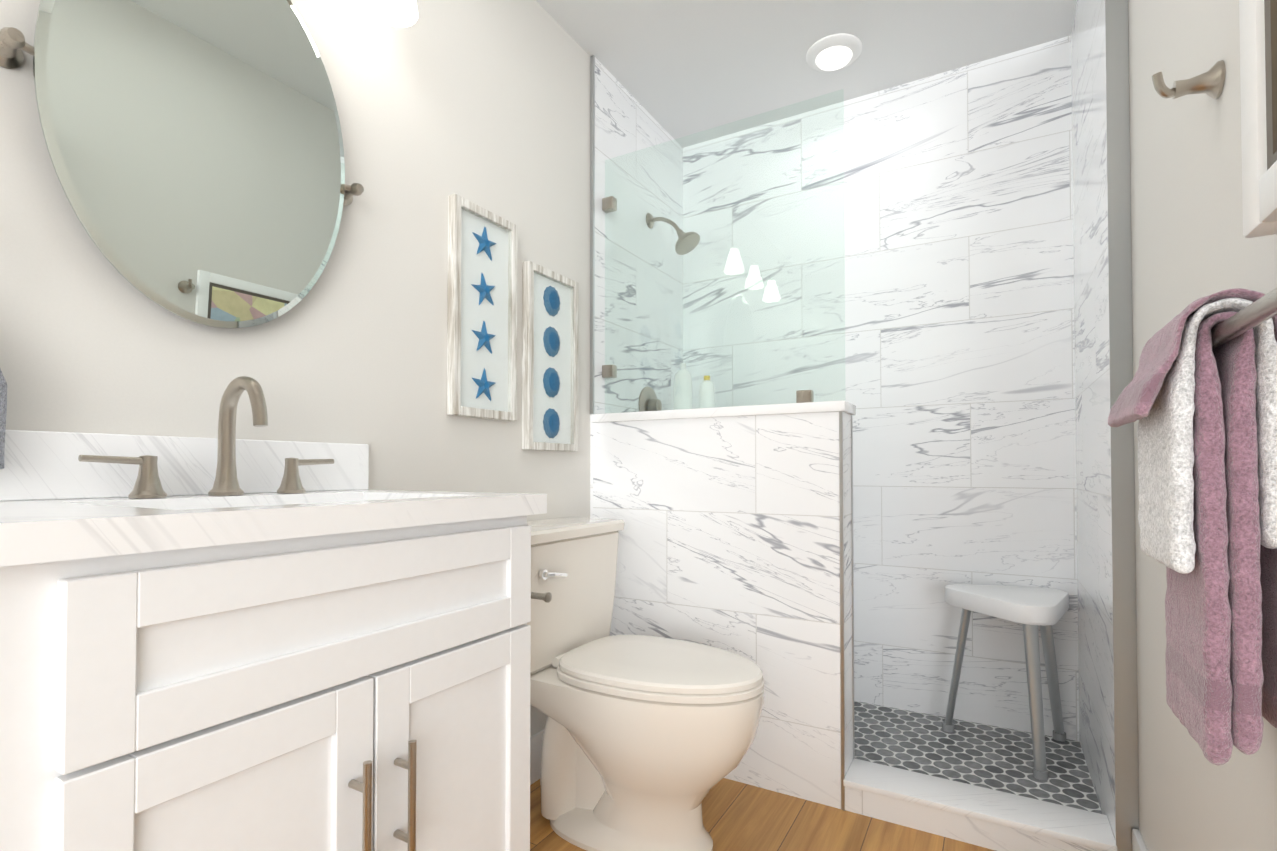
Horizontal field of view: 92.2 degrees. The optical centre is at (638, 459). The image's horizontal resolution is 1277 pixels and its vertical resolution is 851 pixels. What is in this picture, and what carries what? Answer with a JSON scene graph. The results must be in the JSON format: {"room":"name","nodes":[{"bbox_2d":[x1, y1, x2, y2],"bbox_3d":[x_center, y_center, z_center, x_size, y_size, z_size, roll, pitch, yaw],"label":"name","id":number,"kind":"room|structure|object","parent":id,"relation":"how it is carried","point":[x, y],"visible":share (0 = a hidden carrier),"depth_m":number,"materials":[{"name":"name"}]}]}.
{"room":"bathroom","nodes":[
{"label":"bathroom","id":0,"kind":"room"},
{"bbox_2d":[0,0,589,736],"bbox_3d":[-0.711,-0.239,1.348,0.100,2.440,3.670,-1,-1,30],"label":"wall","id":1,"kind":"structure","parent":0,"point":[484,104],"depth_m":1.43,"materials":[{"name":"paint"}]},
{"bbox_2d":[0,369,6,468],"bbox_3d":[-0.938,-0.184,0.777,0.076,0.393,0.186,-1,-1,30],"label":"towel","id":2,"kind":"object","parent":1,"relation":"attached to","point":[3,397],"visible":1,"depth_m":0.84,"materials":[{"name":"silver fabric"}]},
{"bbox_2d":[0,0,363,327],"bbox_3d":[-0.759,-0.588,1.105,0.065,0.699,0.586,-1,-1,30],"label":"oval mirror","id":3,"kind":"object","parent":1,"relation":"attached to","point":[195,148],"visible":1,"depth_m":1.07,"materials":[{"name":"silver glass"}]},
{"bbox_2d":[366,0,417,26],"bbox_3d":[-0.709,-1.067,1.084,0.182,0.202,0.694,-1,-1,30],"label":"sconce","id":4,"kind":"object","parent":1,"relation":"attached to","point":[399,13],"visible":1,"depth_m":1.33,"materials":[{"name":"white glass"}]},
{"bbox_2d":[447,194,517,420],"bbox_3d":[-0.429,-0.404,1.711,0.028,0.578,0.245,-1,-1,30],"label":"art","id":5,"kind":"object","parent":1,"relation":"attached to","point":[482,319],"visible":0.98,"depth_m":1.70,"materials":[{"name":"white wood"}]},
{"bbox_2d":[530,730,543,784],"bbox_3d":[-0.389,0.918,1.773,0.013,0.140,0.896,-1,-1,30],"label":"baseboard","id":6,"kind":"structure","parent":1,"relation":"attached to","point":[536,740],"depth_m":1.89,"materials":[{"name":"white wood"}]},
{"bbox_2d":[522,260,578,451],"bbox_3d":[-0.278,-0.315,1.970,0.028,0.572,0.258,-1,-1,30],"label":"framed picture","id":7,"kind":"object","parent":1,"relation":"attached to","point":[550,305],"visible":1,"depth_m":1.95,"materials":[{"name":"white wood"}]},
{"bbox_2d":[590,58,682,516],"bbox_3d":[0.016,-0.220,2.498,0.012,2.440,0.728,-1,-1,30],"label":"shower wall tile","id":8,"kind":"structure","parent":1,"relation":"attached to","point":[627,124],"depth_m":2.43,"materials":[{"name":"stone"}]},
{"bbox_2d":[639,387,661,411],"bbox_3d":[0.066,-0.214,2.510,0.060,0.171,0.160,-1,-1,30],"label":"shower valve","id":9,"kind":"object","parent":8,"relation":"attached to","point":[644,397],"depth_m":2.49,"materials":[{"name":"silver metal"}]},
{"bbox_2d":[646,213,699,254],"bbox_3d":[0.142,-0.924,2.490,0.223,0.192,0.110,-1,-1,30],"label":"shower head","id":10,"kind":"object","parent":8,"relation":"attached to","point":[688,244],"depth_m":2.46},
{"bbox_2d":[592,400,855,810],"bbox_3d":[0.249,0.415,2.013,0.865,1.155,0.164,-1,-1,30],"label":"wall","id":11,"kind":"structure","parent":0,"point":[736,535],"depth_m":1.87,"materials":[{"name":"tile"}]},
{"bbox_2d":[674,363,691,409],"bbox_3d":[0.154,-0.247,2.128,0.070,0.170,0.038,-1,-1,30],"label":"shampoo bottle","id":12,"kind":"object","parent":11,"relation":"on","point":[682,382],"depth_m":2.11,"materials":[{"name":"white plastic"}]},
{"bbox_2d":[699,376,714,407],"bbox_3d":[0.232,-0.223,2.082,0.055,0.120,0.036,-1,-1,30],"label":"bottle","id":13,"kind":"object","parent":11,"relation":"on","point":[710,391],"depth_m":2.07,"materials":[{"name":"white plastic"}]},
{"bbox_2d":[602,89,845,412],"bbox_3d":[0.243,-0.631,2.034,0.848,0.934,0.032,-1,-1,30],"label":"glass","id":14,"kind":"object","parent":11,"relation":"on","point":[609,204],"visible":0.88,"depth_m":2.00,"materials":[{"name":"clear glass"}]},
{"bbox_2d":[590,0,1138,850],"bbox_3d":[0.487,-0.231,1.805,1.519,2.440,0.009,-1,-1,30],"label":"trim","id":15,"kind":"structure","parent":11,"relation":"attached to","point":[1122,436],"depth_m":1.43,"materials":[{"name":"silver metal"}]},
{"bbox_2d":[843,758,1117,850],"bbox_3d":[0.879,0.942,1.639,0.615,0.088,0.152,-1,-1,30],"label":"shower curb","id":16,"kind":"structure","parent":11,"relation":"attached to","point":[995,820],"depth_m":1.60,"materials":[{"name":"stone"}]},
{"bbox_2d":[530,778,994,850],"bbox_3d":[-0.009,1.024,0.923,1.720,0.100,3.670,-1,-1,30],"label":"floor","id":17,"kind":"structure","parent":0,"point":[738,816],"depth_m":1.64,"materials":[{"name":"brown wood"}]},
{"bbox_2d":[0,376,551,850],"bbox_3d":[-0.622,0.413,0.842,0.546,1.119,1.040,-1,-1,30],"label":"bathroom vanity","id":18,"kind":"object","parent":17,"relation":"on","point":[224,640],"visible":1,"depth_m":0.76,"materials":[{"name":"white wood"}]},
{"bbox_2d":[527,517,763,850],"bbox_3d":[-0.033,0.584,1.653,0.755,0.805,0.508,-1,-1,30],"label":"toilet","id":19,"kind":"object","parent":17,"relation":"on","point":[647,741],"visible":0.96,"depth_m":1.53,"materials":[{"name":"ceramic"}]},
{"bbox_2d":[854,701,1101,813],"bbox_3d":[0.692,0.970,2.169,1.468,0.050,0.588,-1,-1,30],"label":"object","id":20,"kind":"structure","parent":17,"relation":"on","point":[988,756],"depth_m":1.96,"materials":[{"name":"tile"}]},
{"bbox_2d":[942,584,1068,780],"bbox_3d":[1.196,0.690,2.012,0.375,0.504,0.379,-1,-1,30],"label":"stool","id":21,"kind":"object","parent":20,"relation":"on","point":[1030,609],"visible":1,"depth_m":1.97,"materials":[{"name":"white plastic"}]},
{"bbox_2d":[536,0,1076,147],"bbox_3d":[-0.009,-1.515,0.965,1.720,0.100,3.670,-1,-1,30],"label":"ceiling","id":22,"kind":"structure","parent":0,"point":[678,70],"depth_m":2.14,"materials":[{"name":"paint"}]},
{"bbox_2d":[806,33,861,71],"bbox_3d":[0.693,-1.426,2.180,0.190,0.037,0.190,-1,-1,30],"label":"recessed light","id":23,"kind":"object","parent":22,"relation":"in","point":[834,52],"visible":1,"depth_m":2.15,"materials":[{"name":"white"}]},
{"bbox_2d":[1128,0,1276,850],"bbox_3d":[0.692,-0.252,0.539,0.100,2.440,3.670,-1,-1,30],"label":"wall","id":24,"kind":"structure","parent":0,"point":[1190,243],"depth_m":1.05,"materials":[{"name":"paint"}]},
{"bbox_2d":[1071,0,1115,840],"bbox_3d":[1.310,-0.232,1.751,0.040,2.440,0.728,-1,-1,30],"label":"shower wall tile","id":25,"kind":"structure","parent":24,"relation":"attached to","point":[1093,445],"depth_m":1.71,"materials":[{"name":"tile"}]},
{"bbox_2d":[1132,829,1146,850],"bbox_3d":[0.456,0.893,0.225,0.013,0.140,2.722,-1,-1,30],"label":"baseboard","id":26,"kind":"structure","parent":24,"relation":"attached to","point":[1138,844],"depth_m":1.37,"materials":[{"name":"white wood"}]},
{"bbox_2d":[1152,60,1224,98],"bbox_3d":[0.787,-0.537,0.887,0.077,0.048,0.048,-1,-1,30],"label":"robe hook","id":27,"kind":"object","parent":24,"relation":"attached to","point":[1210,82],"visible":1,"depth_m":0.87,"materials":[{"name":"silver metal"}]},
{"bbox_2d":[1107,287,1276,764],"bbox_3d":[0.543,0.069,0.528,0.152,0.488,0.662,-1,-1,30],"label":"towel rail","id":28,"kind":"object","parent":24,"relation":"attached to","point":[1197,398],"visible":1,"depth_m":0.63,"materials":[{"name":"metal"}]},
{"bbox_2d":[1137,297,1276,573],"bbox_3d":[0.640,-0.021,0.696,0.096,0.284,0.190,-1,-1,30],"label":"hanging towel","id":29,"kind":"object","parent":28,"relation":"hanging from","point":[1207,453],"depth_m":0.63,"materials":[{"name":"fabric"}]},
{"bbox_2d":[1165,312,1263,764],"bbox_3d":[0.640,0.081,0.693,0.049,0.468,0.182,-1,-1,30],"label":"hanging towel","id":30,"kind":"object","parent":28,"relation":"hanging from","point":[1215,678],"depth_m":0.63,"materials":[{"name":"pink fabric"}]},
{"bbox_2d":[1239,0,1276,237],"bbox_3d":[0.417,-0.570,0.264,0.095,0.754,0.570,-1,-1,30],"label":"picture frame","id":31,"kind":"object","parent":24,"relation":"attached to","point":[1258,49],"visible":1,"depth_m":0.50,"materials":[{"name":"white wood"}]},
{"bbox_3d":[0.882,-0.220,2.490,1.520,2.440,0.100,-1,-1,30],"label":"wall","id":32,"kind":"structure","parent":0,"visible":0},
{"bbox_2d":[683,36,1078,740],"bbox_3d":[0.837,-0.221,2.451,1.480,2.440,0.012,-1,-1,30],"label":"shower wall tile","id":33,"kind":"structure","parent":32,"relation":"attached to","point":[955,328],"depth_m":2.30,"materials":[{"name":"tile"}]}
]}

